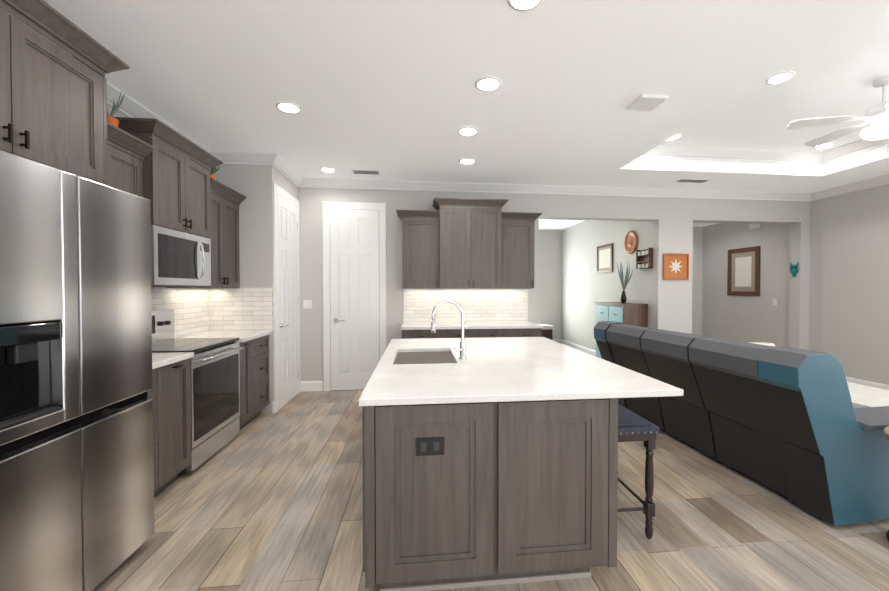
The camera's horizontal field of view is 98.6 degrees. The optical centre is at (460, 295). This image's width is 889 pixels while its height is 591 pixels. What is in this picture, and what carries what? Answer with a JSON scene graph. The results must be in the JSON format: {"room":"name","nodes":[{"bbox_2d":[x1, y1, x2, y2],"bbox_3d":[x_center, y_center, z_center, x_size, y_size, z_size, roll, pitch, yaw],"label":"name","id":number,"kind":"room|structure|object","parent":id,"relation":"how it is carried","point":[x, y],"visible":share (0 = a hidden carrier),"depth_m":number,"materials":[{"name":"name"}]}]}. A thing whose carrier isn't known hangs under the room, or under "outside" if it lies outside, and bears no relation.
{"room":"kitchen","nodes":[
{"label":"kitchen","id":0,"kind":"room"},
{"bbox_2d":[107,104,189,158],"bbox_3d":[-2.486,-0.241,1.066,0.180,3.180,6.150,0,1,-6],"label":"wall","id":1,"kind":"structure","parent":0,"point":[118,114],"depth_m":2.90,"materials":[{"name":"grey paint"}]},
{"bbox_2d":[0,0,107,185],"bbox_3d":[-2.133,-0.861,1.522,0.617,0.566,0.920,0,1,-6],"label":"upper cabinet","id":2,"kind":"object","parent":1,"relation":"attached to","point":[53,105],"depth_m":1.73,"materials":[{"name":"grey wood"}]},
{"bbox_2d":[108,124,143,197],"bbox_3d":[-2.367,-0.549,2.344,0.327,0.997,0.705,0,1,-6],"label":"upper cabinet","id":3,"kind":"object","parent":1,"relation":"attached to","point":[125,154],"depth_m":2.53,"materials":[{"name":"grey wood"}]},
{"bbox_2d":[107,90,125,126],"bbox_3d":[-2.267,-1.191,2.479,0.167,0.280,0.122,0,1,-6],"label":"plant pot","id":4,"kind":"object","parent":3,"relation":"on","point":[111,119],"visible":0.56,"depth_m":2.47,"materials":[{"name":"orange ceramic"}]},
{"bbox_2d":[106,81,209,152],"bbox_3d":[-2.353,-1.428,1.062,0.088,0.105,6.150,0,1,-6],"label":"crown molding","id":5,"kind":"structure","parent":1,"relation":"attached to","point":[130,107],"depth_m":2.99,"materials":[{"name":"white"}]},
{"bbox_2d":[124,132,211,239],"bbox_3d":[-2.416,-0.821,3.071,0.387,0.616,0.760,0,1,-6],"label":"upper cabinet","id":6,"kind":"object","parent":1,"relation":"attached to","point":[178,188],"depth_m":2.99,"materials":[{"name":"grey wood"}]},
{"bbox_2d":[151,225,210,286],"bbox_3d":[-2.389,-0.287,3.083,0.440,0.440,0.752,0,1,-6],"label":"microwave","id":7,"kind":"object","parent":6,"relation":"attached to","point":[180,259],"visible":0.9,"depth_m":3.01,"materials":[{"name":"silver metal"}]},
{"bbox_2d":[151,287,208,337],"bbox_3d":[-2.607,0.173,3.064,0.008,0.480,2.165,0,1,-6],"label":"backsplash","id":8,"kind":"structure","parent":1,"relation":"attached to","point":[190,306],"depth_m":3.72,"materials":[{"name":"tile"}]},
{"bbox_2d":[166,180,239,287],"bbox_3d":[-2.525,-0.572,3.796,0.327,0.997,0.696,0,1,-6],"label":"upper cabinet","id":9,"kind":"object","parent":1,"relation":"attached to","point":[225,249],"depth_m":3.84,"materials":[{"name":"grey wood"}]},
{"bbox_2d":[210,167,219,179],"bbox_3d":[-2.407,-1.205,3.704,0.132,0.270,0.165,0,1,-6],"label":"plant pot","id":10,"kind":"object","parent":9,"relation":"on","point":[213,170],"visible":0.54,"depth_m":3.71,"materials":[{"name":"orange ceramic"}]},
{"bbox_2d":[210,151,265,164],"bbox_3d":[-2.350,-1.476,4.110,0.570,0.105,0.088,0,1,-6],"label":"crown molding","id":11,"kind":"structure","parent":1,"relation":"attached to","point":[227,157],"depth_m":4.10,"materials":[{"name":"white"}]},
{"bbox_2d":[211,164,297,412],"bbox_3d":[-2.542,-0.298,4.696,0.850,3.180,1.080,0,1,-6],"label":"wall block","id":12,"kind":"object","parent":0,"point":[252,184],"visible":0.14,"depth_m":4.18,"materials":[{"name":"grey paint"}]},
{"bbox_2d":[208,288,272,330],"bbox_3d":[-2.390,0.156,4.172,0.662,0.480,0.008,0,1,-6],"label":"backsplash","id":13,"kind":"structure","parent":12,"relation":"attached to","point":[240,309],"depth_m":4.17,"materials":[{"name":"tile"}]},
{"bbox_2d":[272,183,300,412],"bbox_3d":[-2.069,0.023,4.661,0.078,2.540,0.890,0,1,-6],"label":"door","id":14,"kind":"structure","parent":12,"relation":"attached to","point":[286,283],"depth_m":4.56,"materials":[{"name":"white wood"}]},
{"bbox_2d":[0,0,888,229],"bbox_3d":[1.454,-1.586,3.951,8.640,0.120,11.080,0,1,-6],"label":"ceiling","id":15,"kind":"structure","parent":0,"point":[388,89],"depth_m":2.64,"materials":[{"name":"white paint"}]},
{"bbox_2d":[275,102,301,113],"bbox_3d":[-1.378,-1.508,3.072,0.194,0.008,0.194,0,1,-6],"label":"recessed light","id":16,"kind":"object","parent":15,"relation":"in","point":[289,107],"visible":0.9,"depth_m":3.06,"materials":[{"name":"white"}]},
{"bbox_2d":[320,167,335,171],"bbox_3d":[-1.611,-1.533,4.667,0.194,0.008,0.194,0,1,-6],"label":"recessed light","id":17,"kind":"object","parent":15,"relation":"attached to","point":[326,169],"visible":0.94,"depth_m":4.64,"materials":[{"name":"white"}]},
{"bbox_2d":[351,169,380,174],"bbox_3d":[-1.168,-1.533,4.755,0.340,0.010,0.160,0,1,-6],"label":"ceiling vent","id":18,"kind":"object","parent":15,"relation":"in","point":[371,172],"visible":0.96,"depth_m":4.75,"materials":[{"name":"white metal"}]},
{"bbox_2d":[457,127,477,135],"bbox_3d":[0.071,-1.515,3.531,0.194,0.008,0.194,0,1,-6],"label":"recessed light","id":19,"kind":"object","parent":15,"relation":"in","point":[467,131],"visible":0.92,"depth_m":3.52,"materials":[{"name":"white"}]},
{"bbox_2d":[459,158,475,163],"bbox_3d":[0.082,-1.528,4.357,0.194,0.008,0.194,0,1,-6],"label":"recessed light","id":20,"kind":"object","parent":15,"relation":"in","point":[467,161],"visible":0.9,"depth_m":4.35,"materials":[{"name":"white"}]},
{"bbox_2d":[475,76,501,91],"bbox_3d":[0.199,-1.502,2.720,0.194,0.008,0.194,0,1,-6],"label":"recessed light","id":21,"kind":"object","parent":15,"relation":"in","point":[488,83],"visible":1,"depth_m":2.70,"materials":[{"name":"white"}]},
{"bbox_2d":[506,0,542,10],"bbox_3d":[0.327,-1.490,1.909,0.194,0.008,0.194,0,1,-6],"label":"recessed light","id":22,"kind":"object","parent":15,"relation":"in","point":[520,5],"visible":1,"depth_m":1.95,"materials":[{"name":"white"}]},
{"bbox_2d":[626,94,668,110],"bbox_3d":[1.450,-1.495,2.967,0.220,0.030,0.220,0,1,-6],"label":"ceiling detector","id":23,"kind":"object","parent":15,"relation":"attached to","point":[646,102],"visible":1,"depth_m":2.93,"materials":[{"name":"white plastic"}]},
{"bbox_2d":[674,178,710,182],"bbox_3d":[3.117,-1.539,5.128,0.420,0.010,0.140,0,1,-6],"label":"ceiling vent","id":24,"kind":"object","parent":15,"relation":"in","point":[693,180],"visible":1,"depth_m":5.10,"materials":[{"name":"white metal"}]},
{"bbox_2d":[92,390,888,590],"bbox_3d":[1.445,1.348,4.359,9.700,0.100,11.800,0,1,-6],"label":"floor","id":25,"kind":"structure","parent":0,"point":[267,502],"depth_m":2.18,"materials":[{"name":"brown wood"}]},
{"bbox_2d":[0,150,153,590],"bbox_3d":[-2.010,0.412,1.555,0.850,1.820,0.876,0,1,-6],"label":"fridge","id":26,"kind":"object","parent":25,"relation":"on","point":[76,464],"visible":1,"depth_m":1.56,"materials":[{"name":"silver metal"}]},
{"bbox_2d":[147,368,167,496],"bbox_3d":[-2.202,0.892,2.237,0.627,0.878,0.411,0,1,-6],"label":"base cabinet","id":27,"kind":"object","parent":25,"relation":"on","point":[159,393],"depth_m":2.44,"materials":[{"name":"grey wood"}]},
{"bbox_2d":[168,356,193,485],"bbox_3d":[-2.237,0.887,2.556,0.627,0.878,0.353,0,1,-6],"label":"base cabinet","id":28,"kind":"object","parent":25,"relation":"on","point":[179,375],"depth_m":2.65,"materials":[{"name":"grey wood"}]},
{"bbox_2d":[152,352,193,367],"bbox_3d":[-2.206,0.432,2.376,0.652,0.037,0.703,0,1,-6],"label":"countertop","id":29,"kind":"structure","parent":28,"relation":"on","point":[159,360],"depth_m":2.57,"materials":[{"name":"white stone"}]},
{"bbox_2d":[152,309,243,473],"bbox_3d":[-2.264,0.707,3.112,0.674,1.160,0.752,0,1,-6],"label":"range","id":30,"kind":"object","parent":25,"relation":"on","point":[215,394],"visible":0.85,"depth_m":3.12,"materials":[{"name":"silver metal"}]},
{"bbox_2d":[235,340,251,428],"bbox_3d":[-2.350,0.870,3.601,0.627,0.878,0.223,0,1,-6],"label":"base cabinet","id":31,"kind":"object","parent":25,"relation":"on","point":[245,416],"depth_m":3.66,"materials":[{"name":"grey wood"}]},
{"bbox_2d":[252,336,269,419],"bbox_3d":[-2.384,0.865,3.917,0.627,0.878,0.531,0,1,-6],"label":"base cabinet","id":32,"kind":"object","parent":25,"relation":"on","point":[260,348],"depth_m":3.99,"materials":[{"name":"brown wood"}]},
{"bbox_2d":[177,332,270,343],"bbox_3d":[-2.363,0.409,3.830,0.652,0.037,0.694,0,1,-6],"label":"countertop","id":33,"kind":"structure","parent":32,"relation":"on","point":[242,336],"depth_m":3.77,"materials":[{"name":"white stone"}]},
{"bbox_2d":[401,329,443,338],"bbox_3d":[-0.484,0.849,4.980,0.521,0.878,0.626,0,1,-6],"label":"base cabinet","id":34,"kind":"object","parent":25,"relation":"on","point":[406,333],"depth_m":4.66,"materials":[{"name":"brown wood"}]},
{"bbox_2d":[401,321,542,328],"bbox_3d":[0.129,0.391,5.027,1.770,0.037,0.652,0,1,-6],"label":"countertop","id":35,"kind":"structure","parent":34,"relation":"on","point":[497,324],"depth_m":4.79,"materials":[{"name":"white stone"}]},
{"bbox_2d":[444,329,479,337],"bbox_3d":[-0.069,0.848,5.025,0.557,0.878,0.626,0,1,-6],"label":"base cabinet","id":36,"kind":"object","parent":25,"relation":"on","point":[448,333],"depth_m":4.72,"materials":[{"name":"brown wood"}]},
{"bbox_2d":[362,378,617,590],"bbox_3d":[0.045,0.883,2.596,1.140,0.885,1.868,0,1,-6],"label":"kitchen island","id":37,"kind":"object","parent":25,"relation":"on","point":[490,461],"depth_m":1.67,"materials":[{"name":"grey wood"}]},
{"bbox_2d":[416,437,443,455],"bbox_3d":[-0.129,0.650,1.645,0.122,0.075,0.009,0,1,-6],"label":"outlet","id":38,"kind":"object","parent":37,"relation":"attached to","point":[425,446],"depth_m":1.64,"materials":[{"name":"black plastic"}]},
{"bbox_2d":[359,337,683,407],"bbox_3d":[0.192,0.425,2.610,1.436,0.030,1.938,0,1,-6],"label":"island countertop","id":39,"kind":"structure","parent":37,"relation":"on","point":[496,370],"depth_m":1.96,"materials":[{"name":"white stone"}]},
{"bbox_2d":[395,348,454,363],"bbox_3d":[-0.244,0.538,2.634,0.419,0.222,0.644,0,1,-6],"label":"sink","id":40,"kind":"object","parent":39,"relation":"in","point":[429,355],"depth_m":2.71,"materials":[{"name":"grey metal"}]},
{"bbox_2d":[431,300,466,359],"bbox_3d":[-0.067,0.220,2.435,0.232,0.385,0.116,0,1,-6],"label":"faucet","id":41,"kind":"object","parent":39,"relation":"on","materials":[{"name":"silver metal"}]},
{"bbox_2d":[480,329,515,337],"bbox_3d":[0.364,0.848,5.072,0.556,0.878,0.626,0,1,-6],"label":"base cabinet","id":42,"kind":"object","parent":25,"relation":"on","point":[484,333],"depth_m":4.77,"materials":[{"name":"brown wood"}]},
{"bbox_2d":[516,329,541,336],"bbox_3d":[0.759,0.847,5.115,0.480,0.878,0.626,0,1,-6],"label":"base cabinet","id":43,"kind":"object","parent":25,"relation":"on","point":[519,332],"depth_m":4.81,"materials":[{"name":"brown wood"}]},
{"bbox_2d":[540,324,552,339],"bbox_3d":[1.690,0.963,9.148,0.940,0.520,0.500,0,1,-6],"label":"base cabinet","id":44,"kind":"object","parent":25,"relation":"on","point":[547,331],"visible":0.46,"depth_m":8.94,"materials":[{"name":"brown wood"}]},
{"bbox_2d":[594,302,647,358],"bbox_3d":[2.631,0.694,6.328,0.415,1.145,0.950,0,1,-6],"label":"sideboard","id":45,"kind":"object","parent":25,"relation":"on","point":[635,314],"visible":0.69,"depth_m":5.89,"materials":[{"name":"brown wood"}]},
{"bbox_2d":[617,262,632,302],"bbox_3d":[2.650,-0.218,6.201,0.290,0.681,0.381,0,1,-6],"label":"vase","id":46,"kind":"object","parent":45,"relation":"on","point":[623,298],"visible":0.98,"depth_m":6.17,"materials":[{"name":"black glass"}]},
{"bbox_2d":[617,404,658,538],"bbox_3d":[0.863,1.012,2.273,0.391,0.638,0.471,0,1,-6],"label":"stool","id":47,"kind":"object","parent":25,"relation":"on","point":[632,426],"visible":0.31,"depth_m":2.08,"materials":[{"name":"fabric"}]},
{"bbox_2d":[593,321,888,525],"bbox_3d":[2.230,0.795,3.294,1.122,0.980,2.260,0,1,-9],"label":"sofa","id":48,"kind":"object","parent":25,"relation":"on","point":[795,426],"visible":0.9,"depth_m":2.40,"materials":[{"name":"black leather"}]},
{"bbox_2d":[748,342,774,346],"bbox_3d":[3.598,0.920,4.535,0.650,0.650,0.600,0,1,-6],"label":"armchair","id":49,"kind":"object","parent":25,"relation":"on","point":[766,343],"visible":0.06,"depth_m":4.72,"materials":[{"name":"fabric"}]},
{"bbox_2d":[847,382,888,407],"bbox_3d":[3.466,1.080,3.432,0.720,0.465,1.230,0,1,-6],"label":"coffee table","id":50,"kind":"object","parent":25,"relation":"on","point":[862,396],"depth_m":3.22,"materials":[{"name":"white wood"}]},
{"bbox_2d":[884,426,888,541],"bbox_3d":[2.498,1.036,1.918,0.508,0.600,0.508,0,1,-6],"label":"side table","id":51,"kind":"object","parent":25,"relation":"on","point":[886,432],"visible":1,"depth_m":2.07,"materials":[{"name":"brown wood"}]},
{"bbox_2d":[539,230,561,338],"bbox_3d":[0.653,-0.371,9.366,4.810,3.180,0.180,0,1,-6],"label":"wall","id":52,"kind":"structure","parent":0,"point":[550,269],"depth_m":9.45,"materials":[{"name":"grey paint"}]},
{"bbox_2d":[298,187,809,390],"bbox_3d":[1.704,-0.312,5.608,7.790,3.180,0.180,0,1,-6],"label":"wall","id":53,"kind":"structure","parent":0,"point":[671,220],"depth_m":5.53,"materials":[{"name":"grey paint"}]},
{"bbox_2d":[266,153,301,184],"bbox_3d":[-2.057,-1.483,4.549,0.088,0.105,0.898,0,1,-6],"label":"crown molding","id":54,"kind":"structure","parent":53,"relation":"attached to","point":[274,159],"depth_m":4.41,"materials":[{"name":"white wood"}]},
{"bbox_2d":[303,300,311,307],"bbox_3d":[-2.038,0.116,5.112,0.110,0.115,0.009,0,1,-6],"label":"switch plate","id":55,"kind":"object","parent":53,"relation":"attached to","point":[307,303],"visible":1,"depth_m":5.11,"materials":[{"name":"white plastic"}]},
{"bbox_2d":[300,381,322,391],"bbox_3d":[-2.004,1.218,5.132,0.310,0.135,0.016,0,1,-6],"label":"baseboard","id":56,"kind":"structure","parent":53,"relation":"attached to","point":[305,386],"depth_m":5.13,"materials":[{"name":"white"}]},
{"bbox_2d":[323,201,385,390],"bbox_3d":[-1.418,0.015,5.143,0.830,2.540,0.078,0,1,-6],"label":"pantry door","id":57,"kind":"structure","parent":53,"relation":"in","point":[354,291],"depth_m":5.16,"materials":[{"name":"white wood"}]},
{"bbox_2d":[400,217,431,287],"bbox_3d":[-0.523,-0.543,5.110,0.475,0.897,0.317,0,1,-6],"label":"upper cabinet","id":58,"kind":"object","parent":53,"relation":"attached to","point":[416,231],"depth_m":4.96,"materials":[{"name":"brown wood"}]},
{"bbox_2d":[404,288,527,321],"bbox_3d":[0.094,0.137,5.346,1.750,0.480,0.008,0,1,-6],"label":"backsplash","id":59,"kind":"structure","parent":53,"relation":"attached to","point":[480,305],"depth_m":5.34,"materials":[{"name":"tile"}]},
{"bbox_2d":[427,300,431,307],"bbox_3d":[-0.417,0.113,5.280,0.070,0.110,0.009,0,1,-6],"label":"electrical outlet","id":60,"kind":"object","parent":59,"relation":"attached to","point":[429,303],"visible":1,"depth_m":5.28,"materials":[{"name":"white plastic"}]},
{"bbox_2d":[500,299,504,306],"bbox_3d":[0.597,0.112,5.390,0.070,0.110,0.009,0,1,-6],"label":"electrical outlet","id":61,"kind":"object","parent":59,"relation":"attached to","point":[502,303],"visible":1,"depth_m":5.39,"materials":[{"name":"white plastic"}]},
{"bbox_2d":[432,205,507,288],"bbox_3d":[0.120,-0.618,5.143,0.931,1.047,0.387,0,1,-6],"label":"upper cabinet","id":62,"kind":"object","parent":53,"relation":"attached to","point":[483,244],"depth_m":4.96,"materials":[{"name":"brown wood"}]},
{"bbox_2d":[508,221,534,288],"bbox_3d":[0.750,-0.545,5.248,0.465,0.897,0.317,0,1,-6],"label":"upper cabinet","id":63,"kind":"object","parent":53,"relation":"attached to","point":[520,233],"depth_m":5.11,"materials":[{"name":"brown wood"}]},
{"bbox_2d":[296,178,809,200],"bbox_3d":[1.629,-1.497,5.447,7.610,0.105,0.088,0,1,-6],"label":"crown molding","id":64,"kind":"structure","parent":53,"relation":"attached to","point":[306,182],"depth_m":5.39,"materials":[{"name":"white"}]},
{"bbox_2d":[663,253,688,279],"bbox_3d":[3.197,-0.428,5.662,0.400,0.385,0.026,0,1,-6],"label":"framed picture","id":65,"kind":"object","parent":53,"relation":"attached to","point":[675,266],"visible":0.98,"depth_m":5.66,"materials":[{"name":"orange wood"}]},
{"bbox_2d":[789,261,798,276],"bbox_3d":[5.232,-0.408,5.989,0.014,0.240,0.146,0,1,-6],"label":"owl","id":66,"kind":"object","parent":53,"relation":"attached to","point":[793,269],"visible":1,"depth_m":5.98,"materials":[{"name":"teal ceramic"}]},
{"bbox_2d":[561,220,650,350],"bbox_3d":[2.983,-0.344,7.683,0.540,3.180,3.670,0,1,-6],"label":"wall","id":67,"kind":"structure","parent":0,"point":[585,285],"depth_m":7.79,"materials":[{"name":"grey paint"}]},
{"bbox_2d":[561,339,595,355],"bbox_3d":[2.719,1.180,7.559,0.016,0.135,3.826,0,1,-6],"label":"baseboard","id":68,"kind":"structure","parent":67,"relation":"attached to","point":[575,346],"depth_m":8.39,"materials":[{"name":"white"}]},
{"bbox_2d":[597,243,612,272],"bbox_3d":[2.742,-0.698,7.254,0.026,0.520,0.600,0,1,-6],"label":"picture frame","id":69,"kind":"object","parent":67,"relation":"attached to","point":[604,258],"visible":1,"depth_m":7.22,"materials":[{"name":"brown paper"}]},
{"bbox_2d":[624,231,637,253],"bbox_3d":[2.836,-0.884,6.356,0.030,0.390,0.390,0,1,-6],"label":"decor","id":70,"kind":"object","parent":67,"relation":"attached to","point":[631,242],"visible":1,"depth_m":6.33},
{"bbox_2d":[636,247,652,268],"bbox_3d":[2.864,-0.572,5.941,0.068,0.310,0.340,0,1,-6],"label":"shelf","id":71,"kind":"object","parent":67,"relation":"attached to","point":[644,259],"visible":1,"depth_m":5.92,"materials":[{"name":"brown wood"}]},
{"bbox_2d":[692,227,702,335],"bbox_3d":[4.157,-0.350,8.016,1.865,3.180,0.180,0,1,-6],"label":"wall","id":72,"kind":"structure","parent":0,"point":[697,272],"depth_m":8.02,"materials":[{"name":"white paint"}]},
{"bbox_2d":[693,222,717,226],"bbox_3d":[4.271,-1.483,6.939,1.865,0.120,1.950,0,1,-6],"label":"ceiling","id":73,"kind":"structure","parent":0,"point":[696,224],"depth_m":7.73,"materials":[{"name":"white paint"}]},
{"bbox_2d":[702,223,789,346],"bbox_3d":[5.320,-0.336,7.162,0.265,3.180,2.130,0,1,-6],"label":"wall","id":74,"kind":"structure","parent":0,"point":[761,318],"depth_m":6.93,"materials":[{"name":"grey paint"}]},
{"bbox_2d":[727,246,759,295],"bbox_3d":[5.188,-0.434,7.010,0.026,0.870,0.680,0,1,-6],"label":"framed picture","id":75,"kind":"object","parent":74,"relation":"attached to","point":[743,273],"visible":0.92,"depth_m":6.98,"materials":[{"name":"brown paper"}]},
{"bbox_2d":[749,224,761,229],"bbox_3d":[5.212,-1.230,6.748,0.033,0.100,0.220,0,1,-6],"label":"box","id":76,"kind":"object","parent":74,"relation":"attached to","point":[753,226],"visible":0.79,"depth_m":6.75,"materials":[{"name":"white plastic"}]},
{"bbox_2d":[635,7,888,166],"bbox_3d":[3.474,-1.759,3.172,2.950,0.250,3.440,0,1,-6],"label":"ceiling","id":77,"kind":"structure","parent":0,"point":[838,75],"depth_m":3.54,"materials":[{"name":"white paint"}]},
{"bbox_2d":[666,134,681,140],"bbox_3d":[2.407,-1.798,4.343,0.194,0.008,0.194,0,1,-6],"label":"recessed light","id":78,"kind":"object","parent":77,"relation":"in","point":[676,136],"visible":0.48,"depth_m":4.34,"materials":[{"name":"white"}]},
{"bbox_2d":[638,145,822,164],"bbox_3d":[3.310,-1.746,4.734,2.520,0.125,0.100,0,1,-6],"label":"crown molding","id":79,"kind":"structure","parent":77,"relation":"attached to","point":[752,155],"depth_m":4.74,"materials":[{"name":"white"}]},
{"bbox_2d":[765,71,795,84],"bbox_3d":[2.619,-1.779,3.129,0.194,0.008,0.194,0,1,-6],"label":"recessed light","id":80,"kind":"object","parent":77,"relation":"in","point":[780,77],"visible":0.85,"depth_m":3.11,"materials":[{"name":"white"}]},
{"bbox_2d":[814,142,835,147],"bbox_3d":[4.372,-1.802,4.586,0.194,0.008,0.194,0,1,-6],"label":"recessed light","id":81,"kind":"object","parent":77,"relation":"in","point":[828,144],"visible":0.81,"depth_m":4.58,"materials":[{"name":"white"}]},
{"bbox_2d":[786,75,888,147],"bbox_3d":[3.500,-1.474,3.189,1.277,0.620,1.242,0,1,-6],"label":"ceiling fan","id":82,"kind":"object","parent":77,"relation":"hanging from","point":[876,117],"visible":1,"depth_m":3.19,"materials":[{"name":"white"}]},
{"bbox_2d":[817,138,887,164],"bbox_3d":[4.792,-1.724,3.315,0.100,0.125,3.240,0,1,-6],"label":"crown molding","id":83,"kind":"structure","parent":77,"relation":"attached to","point":[861,145],"depth_m":4.55,"materials":[{"name":"white wood"}]},
{"bbox_2d":[808,184,888,384],"bbox_3d":[5.876,-0.262,2.424,0.180,3.180,7.050,0,1,-6],"label":"wall","id":84,"kind":"structure","parent":0,"point":[849,287],"depth_m":5.33,"materials":[{"name":"grey paint"}]},
{"bbox_2d":[810,174,888,200],"bbox_3d":[5.748,-1.448,2.347,0.088,0.105,6.960,0,1,-6],"label":"crown molding","id":85,"kind":"structure","parent":84,"relation":"attached to","point":[880,180],"depth_m":5.30,"materials":[{"name":"white"}]},
{"bbox_2d":[846,377,888,389],"bbox_3d":[5.779,1.261,2.438,0.016,0.135,7.050,0,1,-6],"label":"baseboard","id":86,"kind":"structure","parent":84,"relation":"attached to","point":[858,381],"depth_m":5.13,"materials":[{"name":"white"}]}
]}

